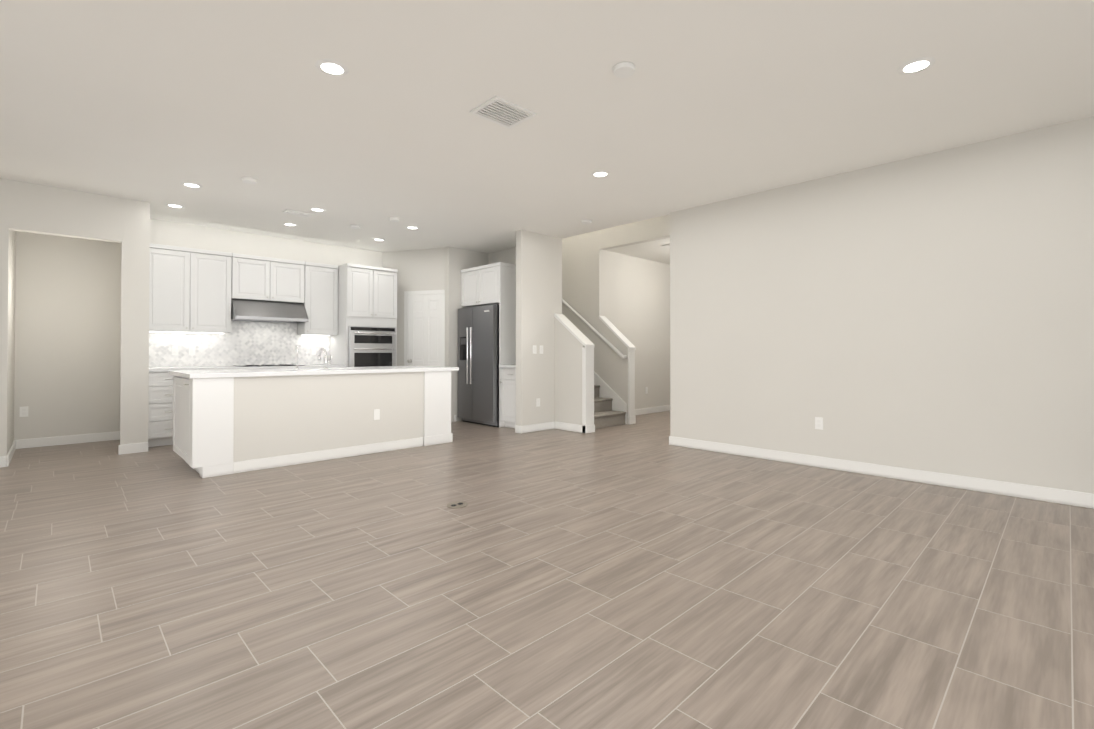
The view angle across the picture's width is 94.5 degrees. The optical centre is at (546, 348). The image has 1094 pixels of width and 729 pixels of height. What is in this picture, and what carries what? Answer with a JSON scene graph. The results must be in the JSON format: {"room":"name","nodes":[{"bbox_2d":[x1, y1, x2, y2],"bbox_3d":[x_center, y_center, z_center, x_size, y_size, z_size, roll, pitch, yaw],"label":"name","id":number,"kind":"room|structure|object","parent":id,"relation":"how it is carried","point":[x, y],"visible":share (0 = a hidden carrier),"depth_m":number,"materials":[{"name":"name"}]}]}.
{"room":"kitchen","nodes":[
{"label":"kitchen","id":0,"kind":"room"},
{"bbox_2d":[7,230,15,453],"bbox_3d":[-5.709,-0.240,5.318,0.120,2.770,1.110,0,-1,-44],"label":"wall","id":1,"kind":"structure","parent":0,"point":[11,337],"depth_m":5.33,"materials":[{"name":"paint"}]},
{"bbox_2d":[7,440,15,466],"bbox_3d":[-5.614,1.093,5.306,0.014,0.105,1.216,0,-1,-44],"label":"baseboard","id":2,"kind":"structure","parent":1,"relation":"attached to","point":[11,452],"depth_m":5.19,"materials":[{"name":"white wood"}]},
{"bbox_2d":[0,178,121,466],"bbox_3d":[-5.768,-0.248,4.404,3.150,2.770,0.120,0,-1,-44],"label":"wall","id":3,"kind":"structure","parent":0,"point":[43,209],"depth_m":5.03,"materials":[{"name":"paint"}]},
{"bbox_2d":[0,456,6,467],"bbox_3d":[-5.967,1.082,4.105,2.164,0.105,0.014,0,-1,-44],"label":"baseboard","id":4,"kind":"structure","parent":3,"relation":"attached to","point":[3,461],"depth_m":4.84,"materials":[{"name":"white wood"}]},
{"bbox_2d":[14,231,121,439],"bbox_3d":[-5.752,-0.233,6.134,1.196,2.770,0.120,0,-1,-44],"label":"wall","id":5,"kind":"structure","parent":0,"point":[67,336],"depth_m":6.05,"materials":[{"name":"paint"}]},
{"bbox_2d":[19,406,27,416],"bbox_3d":[-5.996,0.729,5.800,0.070,0.115,0.007,0,-1,-44],"label":"outlet","id":6,"kind":"object","parent":5,"relation":"attached to","point":[23,411],"visible":1,"depth_m":5.80,"materials":[{"name":"white plastic"}]},
{"bbox_2d":[16,431,119,448],"bbox_3d":[-5.707,1.099,6.073,0.951,0.105,0.014,0,-1,-44],"label":"baseboard","id":7,"kind":"structure","parent":5,"relation":"attached to","point":[59,440],"depth_m":6.04,"materials":[{"name":"white wood"}]},
{"bbox_2d":[150,219,381,366],"bbox_3d":[-3.925,-0.223,7.379,3.160,2.770,0.120,0,-1,-44],"label":"wall","id":8,"kind":"structure","parent":0,"point":[169,233],"depth_m":7.12,"materials":[{"name":"paint"}]},
{"bbox_2d":[171,346,177,354],"bbox_3d":[-4.755,0.035,6.466,0.070,0.115,0.007,0,-1,-44],"label":"outlet","id":9,"kind":"object","parent":8,"relation":"attached to","point":[174,350],"visible":1,"depth_m":6.46,"materials":[{"name":"white plastic"}]},
{"bbox_2d":[149,243,231,332],"bbox_3d":[-4.559,-0.727,6.423,0.904,1.042,0.347,0,-1,-44],"label":"upper cabinet","id":10,"kind":"object","parent":8,"relation":"attached to","point":[189,289],"visible":0.92,"depth_m":6.32,"materials":[{"name":"white wood"}]},
{"bbox_2d":[149,331,329,335],"bbox_3d":[-4.122,-0.195,6.971,2.210,0.011,0.050,0,-1,-44],"label":"under-cabinet light strip","id":11,"kind":"object","parent":10,"relation":"attached to","point":[222,333],"visible":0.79,"depth_m":6.57,"materials":[{"name":"white"}]},
{"bbox_2d":[189,346,194,354],"bbox_3d":[-4.625,0.036,6.591,0.070,0.115,0.008,0,-1,-44],"label":"light switch","id":12,"kind":"object","parent":8,"relation":"attached to","point":[191,350],"visible":1,"depth_m":6.59,"materials":[{"name":"white plastic"}]},
{"bbox_2d":[231,253,304,302],"bbox_3d":[-3.907,-0.946,7.058,0.906,0.592,0.347,0,-1,-44],"label":"upper cabinet","id":13,"kind":"object","parent":8,"relation":"attached to","point":[265,278],"visible":0.98,"depth_m":6.93,"materials":[{"name":"white wood"}]},
{"bbox_2d":[231,299,308,322],"bbox_3d":[-3.858,-0.510,7.005,0.902,0.278,0.487,0,-1,-44],"label":"range hood","id":14,"kind":"object","parent":13,"relation":"attached to","point":[263,311],"visible":0.85,"depth_m":6.88,"materials":[{"name":"silver metal"}]},
{"bbox_2d":[311,347,315,354],"bbox_3d":[-3.528,0.045,7.657,0.070,0.115,0.007,0,-1,-44],"label":"outlet","id":15,"kind":"object","parent":8,"relation":"attached to","point":[313,350],"visible":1,"depth_m":7.65,"materials":[{"name":"white plastic"}]},
{"bbox_2d":[297,262,337,334],"bbox_3d":[-3.409,-0.717,7.540,0.474,1.042,0.347,0,-1,-44],"label":"upper cabinet","id":16,"kind":"object","parent":8,"relation":"attached to","point":[321,293],"visible":0.9,"depth_m":7.43,"materials":[{"name":"white wood"}]},
{"bbox_2d":[382,248,444,365],"bbox_3d":[-2.120,-0.215,8.289,1.368,2.770,0.120,0,-1,18],"label":"wall","id":17,"kind":"structure","parent":0,"point":[421,270],"depth_m":8.26,"materials":[{"name":"paint"}]},
{"bbox_2d":[404,290,444,366],"bbox_3d":[-1.948,0.119,8.148,0.411,2.099,0.743,0,-1,-44],"label":"pantry door","id":18,"kind":"structure","parent":17,"relation":"in","point":[424,328],"depth_m":8.16,"materials":[{"name":"white wood"}]},
{"bbox_2d":[445,246,488,421],"bbox_3d":[-1.306,-0.215,8.278,0.790,2.770,0.120,0,-1,-44],"label":"wall","id":19,"kind":"structure","parent":0,"point":[457,260],"depth_m":8.04,"materials":[{"name":"paint"}]},
{"bbox_2d":[489,247,515,263],"bbox_3d":[-1.046,-0.262,8.664,0.120,2.870,3.310,0,-1,-44],"label":"wall","id":20,"kind":"structure","parent":0,"point":[507,255],"depth_m":8.22,"materials":[{"name":"paint"}]},
{"bbox_2d":[516,230,561,425],"bbox_3d":[-0.105,-0.224,7.183,0.793,2.770,0.115,0,-1,-44],"label":"wall","id":21,"kind":"structure","parent":0,"point":[538,280],"depth_m":7.06,"materials":[{"name":"paint"}]},
{"bbox_2d":[515,425,520,433],"bbox_3d":[-0.394,1.106,6.890,0.014,0.105,0.115,0,-1,-44],"label":"baseboard","id":22,"kind":"structure","parent":21,"relation":"attached to","point":[517,428],"depth_m":6.89,"materials":[{"name":"white wood"}]},
{"bbox_2d":[533,345,536,353],"bbox_3d":[-0.171,0.019,7.029,0.070,0.115,0.008,0,-1,-44],"label":"switch","id":23,"kind":"object","parent":21,"relation":"attached to","point":[534,349],"visible":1,"depth_m":7.03,"materials":[{"name":"white plastic"}]},
{"bbox_2d":[521,422,554,433],"bbox_3d":[-0.123,1.107,7.063,0.643,0.105,0.014,0,-1,-44],"label":"baseboard","id":24,"kind":"structure","parent":21,"relation":"attached to","point":[537,427],"depth_m":7.04,"materials":[{"name":"white wood"}]},
{"bbox_2d":[536,398,539,406],"bbox_3d":[-0.122,0.760,7.072,0.070,0.115,0.007,0,-1,-44],"label":"outlet","id":25,"kind":"object","parent":21,"relation":"attached to","point":[537,402],"visible":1,"depth_m":7.06,"materials":[{"name":"white plastic"}]},
{"bbox_2d":[539,345,542,353],"bbox_3d":[-0.078,0.020,7.120,0.070,0.115,0.008,0,-1,-44],"label":"switch","id":26,"kind":"object","parent":21,"relation":"attached to","point":[540,349],"visible":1,"depth_m":7.11,"materials":[{"name":"white plastic"}]},
{"bbox_2d":[0,411,1093,728],"bbox_3d":[0.298,1.188,4.527,12.240,0.100,11.340,0,-1,-44],"label":"floor","id":27,"kind":"structure","parent":0,"point":[642,573],"depth_m":2.31,"materials":[{"name":"brown tile"}]},
{"bbox_2d":[120,198,149,444],"bbox_3d":[-4.939,-0.234,5.983,0.240,2.770,1.230,0,-1,-44],"label":"wall pier","id":28,"kind":"object","parent":27,"relation":"on","point":[134,386],"visible":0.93,"depth_m":5.54,"materials":[{"name":"paint"}]},
{"bbox_2d":[118,442,147,454],"bbox_3d":[-4.510,1.094,5.520,0.254,0.105,0.014,0,-1,-44],"label":"baseboard","id":29,"kind":"structure","parent":28,"relation":"attached to","point":[132,448],"depth_m":5.51,"materials":[{"name":"white wood"}]},
{"bbox_2d":[148,373,173,446],"bbox_3d":[-4.617,0.715,6.181,0.504,0.875,0.618,0,-1,-44],"label":"base cabinet","id":30,"kind":"object","parent":27,"relation":"on","point":[160,416],"depth_m":5.89,"materials":[{"name":"white wood"}]},
{"bbox_2d":[149,365,346,372],"bbox_3d":[-3.963,0.262,6.797,2.296,0.039,0.633,0,-1,-44],"label":"countertop","id":31,"kind":"structure","parent":30,"relation":"on","point":[155,368],"depth_m":6.53,"materials":[{"name":"white stone"}]},
{"bbox_2d":[248,361,303,364],"bbox_3d":[-3.821,0.227,6.967,0.760,0.031,0.471,0,-1,-44],"label":"cooktop","id":32,"kind":"object","parent":31,"relation":"in","point":[249,362],"depth_m":7.23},
{"bbox_2d":[169,370,452,477],"bbox_3d":[-2.477,0.710,5.639,2.676,0.875,1.042,0,-1,-44],"label":"kitchen island","id":33,"kind":"object","parent":27,"relation":"on","point":[229,421],"depth_m":5.02,"materials":[{"name":"paint"}]},
{"bbox_2d":[177,366,458,377],"bbox_3d":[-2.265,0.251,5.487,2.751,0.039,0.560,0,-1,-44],"label":"island countertop","id":34,"kind":"structure","parent":33,"relation":"on","point":[374,369],"depth_m":5.16,"materials":[{"name":"white stone"}]},
{"bbox_2d":[321,354,331,369],"bbox_3d":[-2.422,0.156,5.587,0.097,0.152,0.054,0,-1,-44],"label":"faucet","id":35,"kind":"object","parent":34,"relation":"on","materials":[{"name":"silver metal"}]},
{"bbox_2d":[330,263,397,366],"bbox_3d":[-2.830,-0.035,7.855,0.800,2.402,0.716,0,-1,-44],"label":"tall cabinet","id":36,"kind":"object","parent":27,"relation":"on","point":[366,336],"visible":0.58,"depth_m":7.60,"materials":[{"name":"white wood"}]},
{"bbox_2d":[446,502,466,507],"bbox_3d":[-0.648,1.127,3.641,0.150,0.006,0.150,0,-1,-44],"label":"electrical outlet box","id":37,"kind":"object","parent":27,"relation":"on","point":[456,505],"visible":1,"depth_m":3.62,"materials":[{"name":"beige metal"}]},
{"bbox_2d":[458,304,498,426],"bbox_3d":[-0.897,0.259,7.894,0.703,1.815,0.907,0,-1,-44],"label":"refrigerator","id":38,"kind":"object","parent":27,"relation":"on","point":[478,364],"visible":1,"depth_m":7.62,"materials":[{"name":"silver metal"}]},
{"bbox_2d":[461,262,515,427],"bbox_3d":[-0.840,-0.044,7.936,0.583,2.422,1.007,0,-1,-44],"label":"tall cabinet","id":39,"kind":"object","parent":27,"relation":"on","point":[492,283],"visible":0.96,"depth_m":7.56,"materials":[{"name":"white wood"}]},
{"bbox_2d":[499,365,515,428],"bbox_3d":[-0.326,0.705,7.397,0.586,0.915,0.492,0,-1,-44],"label":"base cabinet","id":40,"kind":"object","parent":27,"relation":"on","point":[508,394],"visible":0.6,"depth_m":7.28,"materials":[{"name":"white wood"}]},
{"bbox_2d":[499,365,515,367],"bbox_3d":[-0.325,0.267,7.402,0.583,0.039,0.492,0,-1,-44],"label":"countertop","id":41,"kind":"structure","parent":40,"relation":"on","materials":[{"name":"stone"}]},
{"bbox_2d":[594,385,625,428],"bbox_3d":[0.069,0.315,8.267,0.924,1.710,2.331,0,-1,-44],"label":"staircase","id":42,"kind":"structure","parent":27,"relation":"on","point":[605,415],"depth_m":7.66,"materials":[{"name":"carpet"}]},
{"bbox_2d":[0,0,1093,263],"bbox_3d":[0.298,-1.681,4.551,12.240,0.100,11.340,0,-1,-44],"label":"ceiling","id":43,"kind":"structure","parent":0,"point":[154,102],"depth_m":3.37,"materials":[{"name":"paint"}]},
{"bbox_2d":[165,203,183,207],"bbox_3d":[-4.231,-1.616,5.754,0.184,0.008,0.184,0,-1,-44],"label":"recessed light","id":44,"kind":"object","parent":43,"relation":"in","point":[173,205],"visible":0.96,"depth_m":5.74,"materials":[{"name":"white"}]},
{"bbox_2d":[180,182,202,187],"bbox_3d":[-3.542,-1.622,5.044,0.184,0.008,0.184,0,-1,-44],"label":"recessed light","id":45,"kind":"object","parent":43,"relation":"in","point":[187,184],"visible":0.98,"depth_m":5.02,"materials":[{"name":"white"}]},
{"bbox_2d":[241,177,256,183],"bbox_3d":[-2.869,-1.614,4.875,0.134,0.027,0.134,0,-1,-44],"label":"smoke detector","id":46,"kind":"object","parent":43,"relation":"attached to","point":[249,180],"visible":1,"depth_m":4.84,"materials":[{"name":"white plastic"}]},
{"bbox_2d":[282,223,297,225],"bbox_3d":[-3.349,-1.609,6.597,0.184,0.008,0.184,0,-1,-44],"label":"recessed light","id":47,"kind":"object","parent":43,"relation":"in","point":[291,224],"visible":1,"depth_m":6.59,"materials":[{"name":"white"}]},
{"bbox_2d":[282,209,313,217],"bbox_3d":[-2.982,-1.611,6.061,0.300,0.013,0.160,0,-1,-44],"label":"ceiling vent","id":48,"kind":"object","parent":43,"relation":"in","point":[297,213],"visible":1,"depth_m":6.04,"materials":[{"name":"white metal"}]},
{"bbox_2d":[309,207,325,211],"bbox_3d":[-2.680,-1.615,5.909,0.184,0.008,0.184,0,-1,-44],"label":"recessed light","id":49,"kind":"object","parent":43,"relation":"in","point":[317,209],"visible":0.94,"depth_m":5.90,"materials":[{"name":"white"}]},
{"bbox_2d":[315,59,348,76],"bbox_3d":[-1.259,-1.640,2.967,0.184,0.008,0.184,0,-1,-44],"label":"recessed light","id":50,"kind":"object","parent":43,"relation":"in","point":[332,66],"visible":1,"depth_m":2.96,"materials":[{"name":"white"}]},
{"bbox_2d":[389,217,399,221],"bbox_3d":[-1.904,-1.602,6.315,0.134,0.027,0.134,0,-1,-44],"label":"smoke detector","id":51,"kind":"object","parent":43,"relation":"attached to","point":[393,219],"visible":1,"depth_m":6.28,"materials":[{"name":"white plastic"}]},
{"bbox_2d":[406,226,418,228],"bbox_3d":[-1.798,-1.608,6.766,0.184,0.008,0.184,0,-1,-44],"label":"recessed light","id":52,"kind":"object","parent":43,"relation":"in","point":[412,227],"visible":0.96,"depth_m":6.75,"materials":[{"name":"white"}]},
{"bbox_2d":[469,95,536,128],"bbox_3d":[-0.304,-1.633,3.519,0.360,0.013,0.300,0,-1,-44],"label":"ceiling vent","id":53,"kind":"object","parent":43,"relation":"in","point":[496,109],"visible":0.96,"depth_m":3.50,"materials":[{"name":"white metal"}]},
{"bbox_2d":[581,220,591,223],"bbox_3d":[0.502,-1.601,6.421,0.134,0.027,0.134,0,-1,-44],"label":"smoke detector","id":54,"kind":"object","parent":43,"relation":"attached to","point":[586,221],"visible":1,"depth_m":6.40,"materials":[{"name":"white plastic"}]},
{"bbox_2d":[591,170,609,176],"bbox_3d":[0.499,-1.625,4.731,0.184,0.008,0.184,0,-1,-44],"label":"recessed light","id":55,"kind":"object","parent":43,"relation":"in","point":[601,173],"visible":1,"depth_m":4.71,"materials":[{"name":"white"}]},
{"bbox_2d":[613,62,635,77],"bbox_3d":[0.452,-1.630,2.971,0.134,0.027,0.134,0,-1,-44],"label":"smoke detector","id":56,"kind":"object","parent":43,"relation":"attached to","point":[623,69],"visible":1,"depth_m":2.95,"materials":[{"name":"white plastic"}]},
{"bbox_2d":[897,57,935,74],"bbox_3d":[2.149,-1.640,2.946,0.184,0.008,0.184,0,-1,-44],"label":"recessed light","id":57,"kind":"object","parent":43,"relation":"in","point":[916,64],"visible":0.92,"depth_m":2.94,"materials":[{"name":"white plastic"}]},
{"bbox_2d":[555,318,584,424],"bbox_3d":[0.354,0.351,7.167,0.150,1.620,0.540,0,-1,-44],"label":"wall","id":58,"kind":"structure","parent":0,"point":[568,376],"depth_m":7.12,"materials":[{"name":"paint"}]},
{"bbox_2d":[555,421,585,432],"bbox_3d":[0.323,1.107,7.075,0.014,0.105,0.591,0,-1,-44],"label":"baseboard","id":59,"kind":"structure","parent":58,"relation":"attached to","point":[569,427],"depth_m":7.06,"materials":[{"name":"white wood"}]},
{"bbox_2d":[554,313,593,432],"bbox_3d":[0.379,0.329,7.141,0.186,1.664,0.608,0,-1,-44],"label":"trim","id":60,"kind":"structure","parent":58,"relation":"attached to","point":[587,374],"depth_m":6.92,"materials":[{"name":"white wood"}]},
{"bbox_2d":[586,425,594,433],"bbox_3d":[0.594,1.106,6.915,0.180,0.105,0.014,0,-1,-44],"label":"baseboard","id":61,"kind":"structure","parent":58,"relation":"attached to","point":[590,428],"depth_m":6.91,"materials":[{"name":"white wood"}]},
{"bbox_2d":[562,214,669,423],"bbox_3d":[0.413,-1.526,8.708,0.120,5.400,5.535,0,-1,-44],"label":"wall","id":62,"kind":"structure","parent":0,"point":[583,284],"depth_m":8.20,"materials":[{"name":"paint"}]},
{"bbox_2d":[562,299,626,358],"bbox_3d":[0.410,-0.675,8.547,0.093,1.694,2.270,0,-1,-44],"label":"stair handrail","id":63,"kind":"object","parent":62,"relation":"attached to","point":[599,335],"visible":0.46,"depth_m":8.11,"materials":[{"name":"white wood"}]},
{"bbox_2d":[594,372,626,423],"bbox_3d":[0.407,0.163,8.599,0.018,2.020,2.328,0,-1,-44],"label":"trim","id":64,"kind":"structure","parent":62,"relation":"attached to","point":[607,391],"depth_m":7.96,"materials":[{"name":"white wood"}]},
{"bbox_2d":[599,316,635,424],"bbox_3d":[1.104,0.321,7.981,0.160,1.694,0.613,0,-1,-44],"label":"trim","id":65,"kind":"structure","parent":62,"relation":"attached to","point":[627,343],"depth_m":7.78,"materials":[{"name":"white wood"}]},
{"bbox_2d":[604,250,669,408],"bbox_3d":[1.952,-0.206,9.323,2.960,2.770,0.120,0,-1,-44],"label":"wall","id":66,"kind":"structure","parent":0,"point":[637,302],"depth_m":9.02,"materials":[{"name":"paint"}]},
{"bbox_2d":[635,405,669,415],"bbox_3d":[2.006,1.126,9.271,2.940,0.105,0.014,0,-1,-44],"label":"baseboard","id":67,"kind":"structure","parent":66,"relation":"attached to","point":[652,410],"depth_m":9.17,"materials":[{"name":"white wood"}]},
{"bbox_2d":[670,116,1093,493],"bbox_3d":[3.542,-0.251,3.984,0.120,2.770,5.825,0,-1,-44],"label":"wall","id":68,"kind":"structure","parent":0,"point":[933,312],"depth_m":4.34,"materials":[{"name":"paint"}]},
{"bbox_2d":[815,417,822,429],"bbox_3d":[2.606,0.721,4.848,0.007,0.115,0.070,0,-1,-44],"label":"outlet","id":69,"kind":"object","parent":68,"relation":"attached to","point":[818,422],"visible":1,"depth_m":4.84,"materials":[{"name":"white plastic"}]},
{"bbox_2d":[670,436,1093,508],"bbox_3d":[3.441,1.081,3.980,0.014,0.105,5.675,0,-1,-44],"label":"baseboard","id":70,"kind":"structure","parent":68,"relation":"attached to","point":[1065,497],"depth_m":4.33,"materials":[{"name":"white"}]}
]}

